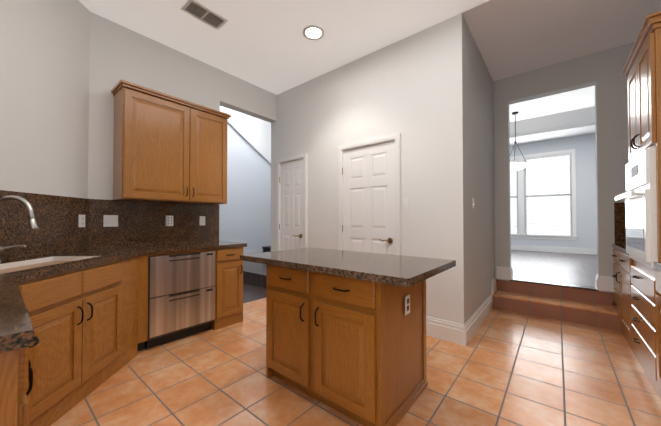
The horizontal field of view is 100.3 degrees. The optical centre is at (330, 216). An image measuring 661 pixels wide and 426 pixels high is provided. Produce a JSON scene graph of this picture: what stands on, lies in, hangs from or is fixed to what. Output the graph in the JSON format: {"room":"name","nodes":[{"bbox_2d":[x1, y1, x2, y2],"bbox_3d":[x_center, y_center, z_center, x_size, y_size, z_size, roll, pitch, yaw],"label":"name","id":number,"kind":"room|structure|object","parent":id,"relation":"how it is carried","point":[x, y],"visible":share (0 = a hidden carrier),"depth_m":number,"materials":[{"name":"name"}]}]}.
{"room":"kitchen","nodes":[
{"label":"kitchen","id":0,"kind":"room"},
{"bbox_2d":[0,0,89,198],"bbox_3d":[-2.304,-0.385,1.869,0.120,3.200,1.637,0,-1,-6],"label":"wall","id":1,"kind":"structure","parent":0,"point":[44,86],"depth_m":2.19,"materials":[{"name":"white paint"}]},
{"bbox_2d":[88,12,276,204],"bbox_3d":[-1.638,-0.361,3.563,0.120,3.200,2.293,-1,-1,39],"label":"wall","id":2,"kind":"structure","parent":0,"point":[118,52],"depth_m":2.95,"materials":[{"name":"white paint"}]},
{"bbox_2d":[111,80,230,204],"bbox_3d":[-1.718,-0.710,3.094,0.354,1.105,1.126,-1,-1,39],"label":"upper cabinet","id":3,"kind":"object","parent":2,"relation":"attached to","point":[169,148],"visible":0.98,"depth_m":2.88,"materials":[{"name":"brown wood"}]},
{"bbox_2d":[219,105,271,251],"bbox_3d":[-0.742,-1.044,4.774,0.020,4.600,8.000,-1,-1,39],"label":"wall","id":4,"kind":"structure","parent":0,"point":[245,213],"depth_m":4.13,"materials":[{"name":"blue paint"}]},
{"bbox_2d":[220,106,270,254],"bbox_3d":[-2.782,-1.024,6.450,0.060,4.610,7.700,-1,-1,39],"label":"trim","id":5,"kind":"structure","parent":4,"relation":"attached to","point":[254,133],"depth_m":7.37,"materials":[{"name":"white"}]},
{"bbox_2d":[243,261,266,303],"bbox_3d":[-1.782,1.198,5.596,2.950,0.300,7.700,-1,-1,39],"label":"floor","id":6,"kind":"structure","parent":0,"point":[254,280],"depth_m":4.97,"materials":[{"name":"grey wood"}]},
{"bbox_2d":[262,246,270,251],"bbox_3d":[-1.646,0.935,7.300,0.330,0.275,0.330,-1,-1,39],"label":"stool","id":7,"kind":"object","parent":6,"relation":"on","point":[266,248],"visible":0.42,"depth_m":7.17,"materials":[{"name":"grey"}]},
{"bbox_2d":[51,298,660,425],"bbox_3d":[0.014,1.254,1.817,4.920,0.080,6.340,-1,-1,39],"label":"floor","id":8,"kind":"structure","parent":0,"point":[504,368],"depth_m":1.98,"materials":[{"name":"tile"}]},
{"bbox_2d":[0,190,246,425],"bbox_3d":[-1.645,0.515,1.516,2.448,1.389,1.380,-1,-1,39],"label":"base cabinet","id":9,"kind":"object","parent":8,"relation":"on","point":[73,314],"depth_m":0.74,"materials":[{"name":"brown wood"}]},
{"bbox_2d":[78,215,84,226],"bbox_3d":[-2.284,0.044,2.536,0.008,0.115,0.070,0,-1,-6],"label":"outlet","id":10,"kind":"object","parent":9,"relation":"attached to","point":[81,221],"visible":1,"depth_m":2.53,"materials":[{"name":"white plastic"}]},
{"bbox_2d":[103,215,117,226],"bbox_3d":[-2.186,0.047,2.748,0.018,0.115,0.115,-1,-1,39],"label":"light switch","id":11,"kind":"object","parent":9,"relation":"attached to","point":[110,220],"visible":1,"depth_m":2.75,"materials":[{"name":"white plastic"}]},
{"bbox_2d":[165,216,172,225],"bbox_3d":[-1.840,0.053,3.154,0.036,0.120,0.075,-1,-1,39],"label":"outlet","id":12,"kind":"object","parent":9,"relation":"attached to","point":[168,220],"visible":1,"depth_m":3.14,"materials":[{"name":"white plastic"}]},
{"bbox_2d":[199,216,204,224],"bbox_3d":[-1.603,0.058,3.458,0.018,0.115,0.070,-1,-1,39],"label":"light switch","id":13,"kind":"object","parent":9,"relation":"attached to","point":[202,220],"visible":1,"depth_m":3.46,"materials":[{"name":"white plastic"}]},
{"bbox_2d":[145,251,214,348],"bbox_3d":[-1.653,0.803,2.904,0.572,0.850,0.619,-1,-1,39],"label":"dishwasher","id":14,"kind":"object","parent":8,"relation":"on","point":[181,295],"visible":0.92,"depth_m":2.69,"materials":[{"name":"grey metal"}]},
{"bbox_2d":[262,263,427,425],"bbox_3d":[0.089,0.780,2.014,0.982,0.874,0.729,-1,-1,39],"label":"kitchen island","id":15,"kind":"object","parent":8,"relation":"on","point":[346,333],"depth_m":1.68,"materials":[{"name":"brown wood"}]},
{"bbox_2d":[240,247,455,286],"bbox_3d":[0.072,0.323,2.029,1.394,0.040,0.777,-1,-1,39],"label":"island countertop","id":16,"kind":"structure","parent":15,"relation":"on","point":[394,270],"depth_m":1.74,"materials":[{"name":"stone"}]},
{"bbox_2d":[611,247,618,318],"bbox_3d":[3.373,0.791,2.799,0.656,0.874,0.502,-1,-1,39],"label":"base cabinet","id":17,"kind":"object","parent":8,"relation":"on","point":[615,275],"depth_m":3.03,"materials":[{"name":"brown wood"}]},
{"bbox_2d":[615,247,622,333],"bbox_3d":[3.081,0.785,2.444,0.656,0.874,0.546,-1,-1,39],"label":"base cabinet","id":18,"kind":"object","parent":8,"relation":"on","point":[618,254],"depth_m":2.83,"materials":[{"name":"brown wood"}]},
{"bbox_2d":[622,19,660,389],"bbox_3d":[2.641,-0.030,1.943,0.685,2.490,0.804,-1,-1,39],"label":"tall cabinet","id":19,"kind":"object","parent":8,"relation":"on","point":[636,275],"depth_m":2.02,"materials":[{"name":"brown wood"}]},
{"bbox_2d":[612,243,622,250],"bbox_3d":[3.220,0.331,2.620,0.664,0.040,0.983,-1,-1,39],"label":"countertop","id":20,"kind":"structure","parent":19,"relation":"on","point":[620,245],"depth_m":2.98,"materials":[{"name":"stone"}]},
{"bbox_2d":[651,267,660,399],"bbox_3d":[2.255,0.771,1.438,0.656,0.874,0.450,-1,-1,39],"label":"base cabinet","id":21,"kind":"object","parent":8,"relation":"on","point":[655,271],"depth_m":1.81,"materials":[{"name":"brown wood"}]},
{"bbox_2d":[272,13,463,324],"bbox_3d":[0.209,-0.360,3.633,2.886,3.200,0.160,-1,-1,39],"label":"wall","id":22,"kind":"structure","parent":0,"point":[409,88],"depth_m":3.02,"materials":[{"name":"white paint"}]},
{"bbox_2d":[279,159,302,249],"bbox_3d":[-0.597,0.198,4.178,0.545,2.075,0.106,-1,-1,39],"label":"pantry door","id":23,"kind":"structure","parent":22,"relation":"in","point":[291,204],"depth_m":4.19,"materials":[{"name":"white wood"}]},
{"bbox_2d":[276,133,400,254],"bbox_3d":[-0.009,0.166,3.751,2.104,2.152,0.124,-1,-1,39],"label":"door frame","id":24,"kind":"structure","parent":22,"relation":"attached to","point":[396,138],"depth_m":3.56,"materials":[{"name":"white wood"}]},
{"bbox_2d":[342,141,394,254],"bbox_3d":[0.439,0.186,3.327,0.745,2.075,0.106,-1,-1,39],"label":"pantry door","id":25,"kind":"structure","parent":22,"relation":"in","point":[368,174],"depth_m":3.32,"materials":[{"name":"white wood"}]},
{"bbox_2d":[403,198,408,208],"bbox_3d":[0.824,-0.139,3.010,0.070,0.115,0.018,-1,-1,39],"label":"light switch","id":26,"kind":"object","parent":22,"relation":"attached to","point":[405,203],"visible":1,"depth_m":3.01,"materials":[{"name":"white plastic"}]},
{"bbox_2d":[426,266,614,345],"bbox_3d":[1.526,0.975,3.619,3.275,0.530,1.882,-1,-1,39],"label":"baseboard","id":27,"kind":"structure","parent":22,"relation":"attached to","point":[456,333],"depth_m":2.84,"materials":[{"name":"white wood"}]},
{"bbox_2d":[79,0,660,94],"bbox_3d":[0.052,-2.035,1.910,4.920,0.100,6.460,-1,-1,39],"label":"ceiling","id":28,"kind":"structure","parent":0,"point":[267,45],"depth_m":2.90,"materials":[{"name":"white paint"}]},
{"bbox_2d":[181,0,227,29],"bbox_3d":[-1.229,-1.969,2.702,0.205,0.008,0.370,-1,-1,39],"label":"ceiling vent","id":29,"kind":"object","parent":28,"relation":"in","point":[201,12],"visible":1,"depth_m":2.69,"materials":[{"name":"white metal"}]},
{"bbox_2d":[303,25,323,39],"bbox_3d":[-0.182,-1.963,2.959,0.230,0.011,0.230,-1,-1,39],"label":"recessed light","id":30,"kind":"object","parent":28,"relation":"in","point":[313,32],"visible":1,"depth_m":2.95,"materials":[{"name":"white glass"}]},
{"bbox_2d":[462,14,494,323],"bbox_3d":[1.818,-0.363,3.412,0.121,3.200,1.859,-1,-1,39],"label":"wall","id":31,"kind":"structure","parent":0,"point":[478,184],"depth_m":3.12,"materials":[{"name":"grey paint"}]},
{"bbox_2d":[509,86,594,145],"bbox_3d":[4.401,-2.160,5.490,5.300,0.326,4.590,-1,-1,39],"label":"ceiling","id":32,"kind":"structure","parent":0,"point":[562,115],"depth_m":6.17,"materials":[{"name":"white paint"}]},
{"bbox_2d":[510,112,528,170],"bbox_3d":[4.125,-1.668,6.156,0.490,1.289,0.490,-1,-1,39],"label":"pendant lamp","id":33,"kind":"object","parent":32,"relation":"hanging from","point":[515,166],"visible":0.9,"depth_m":6.04,"materials":[{"name":"white glass"}]},
{"bbox_2d":[510,134,596,248],"bbox_3d":[5.810,-0.774,7.186,5.300,3.410,0.150,-1,-1,39],"label":"wall","id":34,"kind":"structure","parent":0,"point":[584,146],"depth_m":6.79,"materials":[{"name":"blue paint"}]},
{"bbox_2d":[510,149,596,254],"bbox_3d":[5.775,-0.369,7.138,5.000,2.600,0.140,-1,-1,39],"label":"window","id":35,"kind":"structure","parent":34,"relation":"in","point":[521,209],"depth_m":7.23,"materials":[{"name":"white wood"}]},
{"bbox_2d":[510,153,571,234],"bbox_3d":[5.264,-0.554,7.574,2.050,2.054,0.053,-1,-1,39],"label":"window blinds","id":36,"kind":"object","parent":35,"relation":"attached to","point":[548,156],"visible":0.69,"depth_m":7.25,"materials":[{"name":"white plastic"}]},
{"bbox_2d":[511,250,596,286],"bbox_3d":[4.401,0.956,5.445,5.300,0.100,4.590,-1,-1,39],"label":"floor","id":37,"kind":"structure","parent":0,"point":[570,268],"depth_m":4.82,"materials":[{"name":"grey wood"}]},
{"bbox_2d":[492,278,620,330],"bbox_3d":[3.029,1.056,3.312,1.854,0.360,0.465,-1,-1,39],"label":"steps","id":38,"kind":"structure","parent":0,"point":[587,305],"depth_m":3.41,"materials":[{"name":"tile"}]},
{"bbox_2d":[493,42,634,292],"bbox_3d":[3.123,-0.533,3.449,1.854,2.860,0.151,-1,-1,39],"label":"wall","id":39,"kind":"structure","parent":0,"point":[603,74],"depth_m":3.31,"materials":[{"name":"grey paint"}]},
{"bbox_2d":[615,203,622,242],"bbox_3d":[3.534,0.079,2.990,0.644,0.475,0.020,-1,-1,39],"label":"backsplash","id":40,"kind":"structure","parent":39,"relation":"attached to","point":[618,206],"depth_m":3.16,"materials":[{"name":"brown stone"}]},
{"label":"outside","id":41,"kind":"structure","parent":0,"visible":0},
{"bbox_2d":[510,155,569,234],"bbox_3d":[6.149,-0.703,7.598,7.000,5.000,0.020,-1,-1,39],"label":"view","id":42,"kind":"structure","parent":41,"point":[554,165],"depth_m":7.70,"materials":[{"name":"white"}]}
]}

